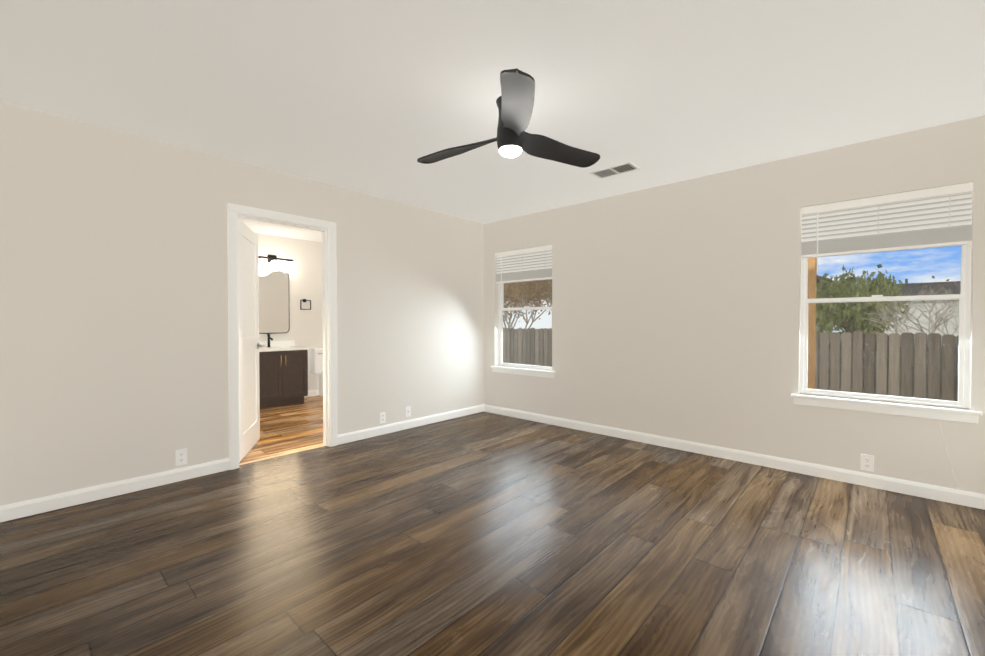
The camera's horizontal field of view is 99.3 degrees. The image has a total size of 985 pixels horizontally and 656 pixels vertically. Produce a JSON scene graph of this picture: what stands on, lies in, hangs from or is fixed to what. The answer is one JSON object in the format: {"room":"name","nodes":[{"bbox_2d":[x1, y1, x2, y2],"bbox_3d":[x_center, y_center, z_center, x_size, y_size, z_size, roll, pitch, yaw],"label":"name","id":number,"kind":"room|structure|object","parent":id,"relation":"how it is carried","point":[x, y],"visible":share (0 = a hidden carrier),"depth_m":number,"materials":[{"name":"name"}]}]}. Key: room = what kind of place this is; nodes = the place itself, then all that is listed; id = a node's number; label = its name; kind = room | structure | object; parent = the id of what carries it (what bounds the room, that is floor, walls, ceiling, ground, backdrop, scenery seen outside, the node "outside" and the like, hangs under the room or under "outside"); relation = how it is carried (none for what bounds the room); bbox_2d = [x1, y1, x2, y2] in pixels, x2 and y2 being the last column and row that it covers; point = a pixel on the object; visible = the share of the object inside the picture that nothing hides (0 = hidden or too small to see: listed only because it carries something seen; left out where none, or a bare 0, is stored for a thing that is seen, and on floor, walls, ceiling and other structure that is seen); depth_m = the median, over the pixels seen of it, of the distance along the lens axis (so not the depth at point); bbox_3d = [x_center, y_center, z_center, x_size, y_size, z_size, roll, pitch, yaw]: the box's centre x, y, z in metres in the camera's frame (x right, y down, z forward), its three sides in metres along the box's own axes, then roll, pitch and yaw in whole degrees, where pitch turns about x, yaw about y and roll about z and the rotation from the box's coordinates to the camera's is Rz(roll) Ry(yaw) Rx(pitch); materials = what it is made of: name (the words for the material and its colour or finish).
{"room":"empty bedroom","nodes":[
{"label":"empty bedroom","id":0,"kind":"room"},
{"bbox_2d":[0,101,483,505],"bbox_3d":[-1.561,-0.110,3.942,0.120,2.440,4.183,1,1,42],"label":"wall","id":1,"kind":"structure","parent":0,"point":[114,361],"depth_m":2.96,"materials":[{"name":"white paint"}]},
{"bbox_2d":[0,458,229,521],"bbox_3d":[-2.483,1.075,2.841,0.014,0.091,1.230,1,1,42],"label":"baseboard","id":2,"kind":"structure","parent":1,"relation":"attached to","point":[17,510],"depth_m":2.76,"materials":[{"name":"white wood"}]},
{"bbox_2d":[175,448,186,465],"bbox_3d":[-2.280,0.947,3.067,0.008,0.114,0.070,1,1,42],"label":"electrical outlet","id":3,"kind":"object","parent":1,"relation":"attached to","point":[181,457],"visible":1,"depth_m":3.06,"materials":[{"name":"white plastic"}]},
{"bbox_2d":[237,218,264,461],"bbox_3d":[-2.215,0.098,3.786,0.153,2.012,0.757,0,1,-18],"label":"door leaf","id":4,"kind":"structure","parent":1,"relation":"in","point":[249,345],"depth_m":3.77,"materials":[{"name":"painted wood"},{"name":"nickel"}]},
{"bbox_2d":[227,203,336,469],"bbox_3d":[-1.820,0.066,3.659,0.154,2.096,0.894,1,1,42],"label":"door frame","id":5,"kind":"structure","parent":1,"relation":"attached to","point":[327,229],"depth_m":3.69,"materials":[{"name":"white wood"}]},
{"bbox_2d":[380,412,385,423],"bbox_3d":[-1.135,0.930,4.331,0.008,0.114,0.070,1,1,42],"label":"electrical outlet","id":6,"kind":"object","parent":1,"relation":"attached to","point":[382,417],"visible":1,"depth_m":4.33,"materials":[{"name":"white plastic"}]},
{"bbox_2d":[405,406,410,416],"bbox_3d":[-0.917,0.912,4.565,0.016,0.114,0.070,1,1,42],"label":"outlet","id":7,"kind":"object","parent":1,"relation":"attached to","point":[407,411],"visible":1,"depth_m":4.56,"materials":[{"name":"white plastic"}]},
{"bbox_2d":[337,404,483,444],"bbox_3d":[-0.803,1.050,4.694,0.014,0.091,1.988,1,1,42],"label":"baseboard","id":8,"kind":"structure","parent":1,"relation":"attached to","point":[394,427],"depth_m":4.52,"materials":[{"name":"white wood"}]},
{"bbox_2d":[256,233,322,396],"bbox_3d":[-3.330,-0.140,6.139,0.140,2.440,3.303,1,1,42],"label":"wall","id":9,"kind":"structure","parent":0,"point":[305,282],"depth_m":6.46,"materials":[{"name":"white paint"}]},
{"bbox_2d":[259,270,289,333],"bbox_3d":[-3.220,-0.379,6.129,0.029,0.920,0.470,1,1,42],"label":"bathroom mirror","id":10,"kind":"object","parent":9,"relation":"attached to","point":[274,315],"visible":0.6,"depth_m":6.13,"materials":[{"name":"beige mirror"}]},
{"bbox_2d":[259,254,292,271],"bbox_3d":[-3.177,-0.948,6.082,0.147,0.242,0.540,1,1,42],"label":"sconce","id":11,"kind":"object","parent":9,"relation":"attached to","point":[274,265],"visible":0.77,"depth_m":6.07,"materials":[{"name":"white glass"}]},
{"bbox_2d":[300,299,310,309],"bbox_3d":[-2.895,-0.366,6.469,0.055,0.166,0.162,1,1,42],"label":"towel ring","id":12,"kind":"object","parent":9,"relation":"attached to","point":[304,300],"visible":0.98,"depth_m":6.46,"materials":[{"name":"black metal"}]},
{"bbox_2d":[304,390,317,396],"bbox_3d":[-3.233,1.031,6.147,0.014,0.091,3.183,1,1,42],"label":"baseboard","id":13,"kind":"structure","parent":9,"relation":"attached to","point":[312,392],"depth_m":6.57,"materials":[{"name":"white wood"}]},
{"bbox_2d":[0,395,984,655],"bbox_3d":[-0.924,1.147,3.382,7.430,0.060,4.463,1,1,42],"label":"floor","id":14,"kind":"structure","parent":0,"point":[478,535],"depth_m":2.06,"materials":[{"name":"brown wood"}]},
{"bbox_2d":[259,334,308,408],"bbox_3d":[-3.068,0.584,5.936,0.530,0.998,0.724,1,1,42],"label":"bathroom vanity","id":15,"kind":"object","parent":14,"relation":"on","point":[283,372],"visible":0.81,"depth_m":5.82,"materials":[{"name":"brown wood"}]},
{"bbox_2d":[309,347,322,396],"bbox_3d":[-2.445,0.694,6.466,0.733,0.765,0.470,1,1,42],"label":"toilet","id":16,"kind":"object","parent":14,"relation":"on","point":[316,360],"visible":0.23,"depth_m":6.48,"materials":[{"name":"white ceramic"}]},
{"bbox_2d":[0,0,984,241],"bbox_3d":[-0.924,-1.372,3.348,7.430,0.100,4.463,1,1,42],"label":"ceiling","id":17,"kind":"structure","parent":0,"point":[377,98],"depth_m":2.22,"materials":[{"name":"white paint"}]},
{"bbox_2d":[417,68,599,167],"bbox_3d":[0.080,-1.155,2.525,1.130,0.312,1.156,1,1,42],"label":"ceiling fan","id":18,"kind":"object","parent":17,"relation":"hanging from","point":[515,105],"visible":1,"depth_m":2.38,"materials":[{"name":"grey"}]},
{"bbox_2d":[590,162,639,178],"bbox_3d":[1.026,-1.320,3.518,0.360,0.009,0.200,1,1,42],"label":"ceiling vent","id":19,"kind":"object","parent":17,"relation":"in","point":[615,170],"visible":0.98,"depth_m":3.51,"materials":[{"name":"white metal"}]},
{"bbox_2d":[484,115,984,493],"bbox_3d":[0.475,-0.124,5.014,7.290,2.440,0.140,1,1,42],"label":"wall","id":20,"kind":"structure","parent":0,"point":[676,310],"depth_m":3.56,"materials":[{"name":"white paint"}]},
{"bbox_2d":[491,365,554,377],"bbox_3d":[0.366,0.524,5.056,0.965,0.078,0.107,1,1,42],"label":"window sill","id":21,"kind":"structure","parent":20,"relation":"attached to","point":[527,371],"depth_m":4.99,"materials":[{"name":"white wood"}]},
{"bbox_2d":[496,245,551,283],"bbox_3d":[0.375,-0.694,5.050,0.863,0.508,0.070,1,1,42],"label":"window blind","id":22,"kind":"object","parent":20,"relation":"attached to","point":[529,264],"visible":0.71,"depth_m":5.02,"materials":[{"name":"white plastic"}]},
{"bbox_2d":[499,280,551,369],"bbox_3d":[0.422,-0.233,5.108,0.875,1.435,0.060,1,1,42],"label":"window","id":23,"kind":"structure","parent":20,"relation":"in","point":[502,309],"depth_m":5.21,"materials":[{"name":"white plastic"}]},
{"bbox_2d":[484,404,984,509],"bbox_3d":[1.504,1.060,3.994,4.374,0.091,0.014,1,1,42],"label":"baseboard","id":24,"kind":"structure","parent":20,"relation":"attached to","point":[960,497],"depth_m":3.31,"materials":[{"name":"white wood"}]},
{"bbox_2d":[861,454,873,471],"bbox_3d":[2.648,0.953,2.959,0.070,0.114,0.008,1,1,42],"label":"electrical outlet","id":25,"kind":"object","parent":20,"relation":"attached to","point":[867,462],"visible":1,"depth_m":2.96,"materials":[{"name":"white plastic"}]},
{"bbox_2d":[800,192,971,407],"bbox_3d":[2.753,-0.205,2.996,0.880,1.435,0.060,1,1,42],"label":"window","id":26,"kind":"structure","parent":20,"relation":"in","point":[963,297],"depth_m":2.90,"materials":[{"name":"white plastic"}]},
{"bbox_2d":[801,182,972,272],"bbox_3d":[2.706,-0.666,2.938,0.868,0.508,0.070,1,1,42],"label":"window blind","id":27,"kind":"object","parent":26,"relation":"attached to","point":[929,218],"visible":1,"depth_m":2.89,"materials":[{"name":"white plastic"}]},
{"bbox_2d":[791,393,982,423],"bbox_3d":[2.697,0.552,2.944,0.970,0.078,0.107,1,1,42],"label":"window sill","id":28,"kind":"structure","parent":20,"relation":"attached to","point":[934,412],"depth_m":2.86,"materials":[{"name":"white wood"}]},
{"bbox_2d":[939,420,958,489],"bbox_3d":[2.932,0.813,2.689,0.093,0.434,0.016,1,1,42],"label":"cord","id":29,"kind":"object","parent":28,"relation":"hanging from","point":[948,456],"visible":1,"depth_m":2.69,"materials":[{"name":"white plastic"}]},
{"label":"outside","id":30,"kind":"structure","parent":0,"visible":0},
{"bbox_2d":[829,353,955,397],"bbox_3d":[2.983,1.881,17.273,80.000,0.200,90.000,1,1,42],"label":"ground","id":31,"kind":"structure","parent":30,"point":[900,377],"depth_m":15.29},
{"bbox_2d":[503,286,548,328],"bbox_3d":[0.632,-1.048,19.654,6.000,5.605,5.605,1,1,42],"label":"bare tree","id":32,"kind":"object","parent":31,"relation":"on","point":[516,313],"depth_m":19.38,"materials":[{"name":"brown plant"}]},
{"bbox_2d":[503,279,551,328],"bbox_3d":[0.756,-0.479,14.495,4.600,4.604,4.415,1,1,42],"label":"bare tree","id":33,"kind":"object","parent":31,"relation":"on","point":[517,301],"depth_m":13.18,"materials":[{"name":"brown plant"}]},
{"bbox_2d":[543,275,832,332],"bbox_3d":[9.888,-1.111,20.422,10.950,5.700,11.000,1,1,42],"label":"neighbor house","id":34,"kind":"structure","parent":31,"relation":"on","point":[821,278],"depth_m":12.89,"materials":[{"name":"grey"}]},
{"bbox_2d":[503,328,958,400],"bbox_3d":[3.877,0.958,8.965,36.535,1.870,0.150,1,1,42],"label":"fence","id":35,"kind":"object","parent":31,"relation":"on","point":[825,350],"depth_m":6.77,"materials":[{"name":"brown wood"}]},
{"bbox_2d":[808,257,816,388],"bbox_3d":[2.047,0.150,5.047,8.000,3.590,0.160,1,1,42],"label":"patio post","id":36,"kind":"object","parent":31,"relation":"on","point":[811,311],"depth_m":4.04,"materials":[{"name":"brown wood"}]},
{"bbox_2d":[816,264,910,343],"bbox_3d":[10.598,-0.001,12.463,2.577,3.706,2.700,1,1,42],"label":"oak tree","id":37,"kind":"object","parent":31,"relation":"on","point":[861,291],"depth_m":11.81,"materials":[{"name":"green plant"}]},
{"bbox_2d":[846,276,960,364],"bbox_3d":[8.479,0.451,8.370,2.180,2.901,2.300,1,1,42],"label":"bare tree","id":38,"kind":"object","parent":31,"relation":"on","point":[934,326],"depth_m":8.29,"materials":[{"name":"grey plant"}]},
{"bbox_2d":[884,279,960,346],"bbox_3d":[37.457,-1.301,34.573,11.200,5.700,11.000,1,1,42],"label":"neighbor house","id":39,"kind":"structure","parent":31,"relation":"on","point":[951,285],"depth_m":32.11,"materials":[{"name":"grey"}]}
]}

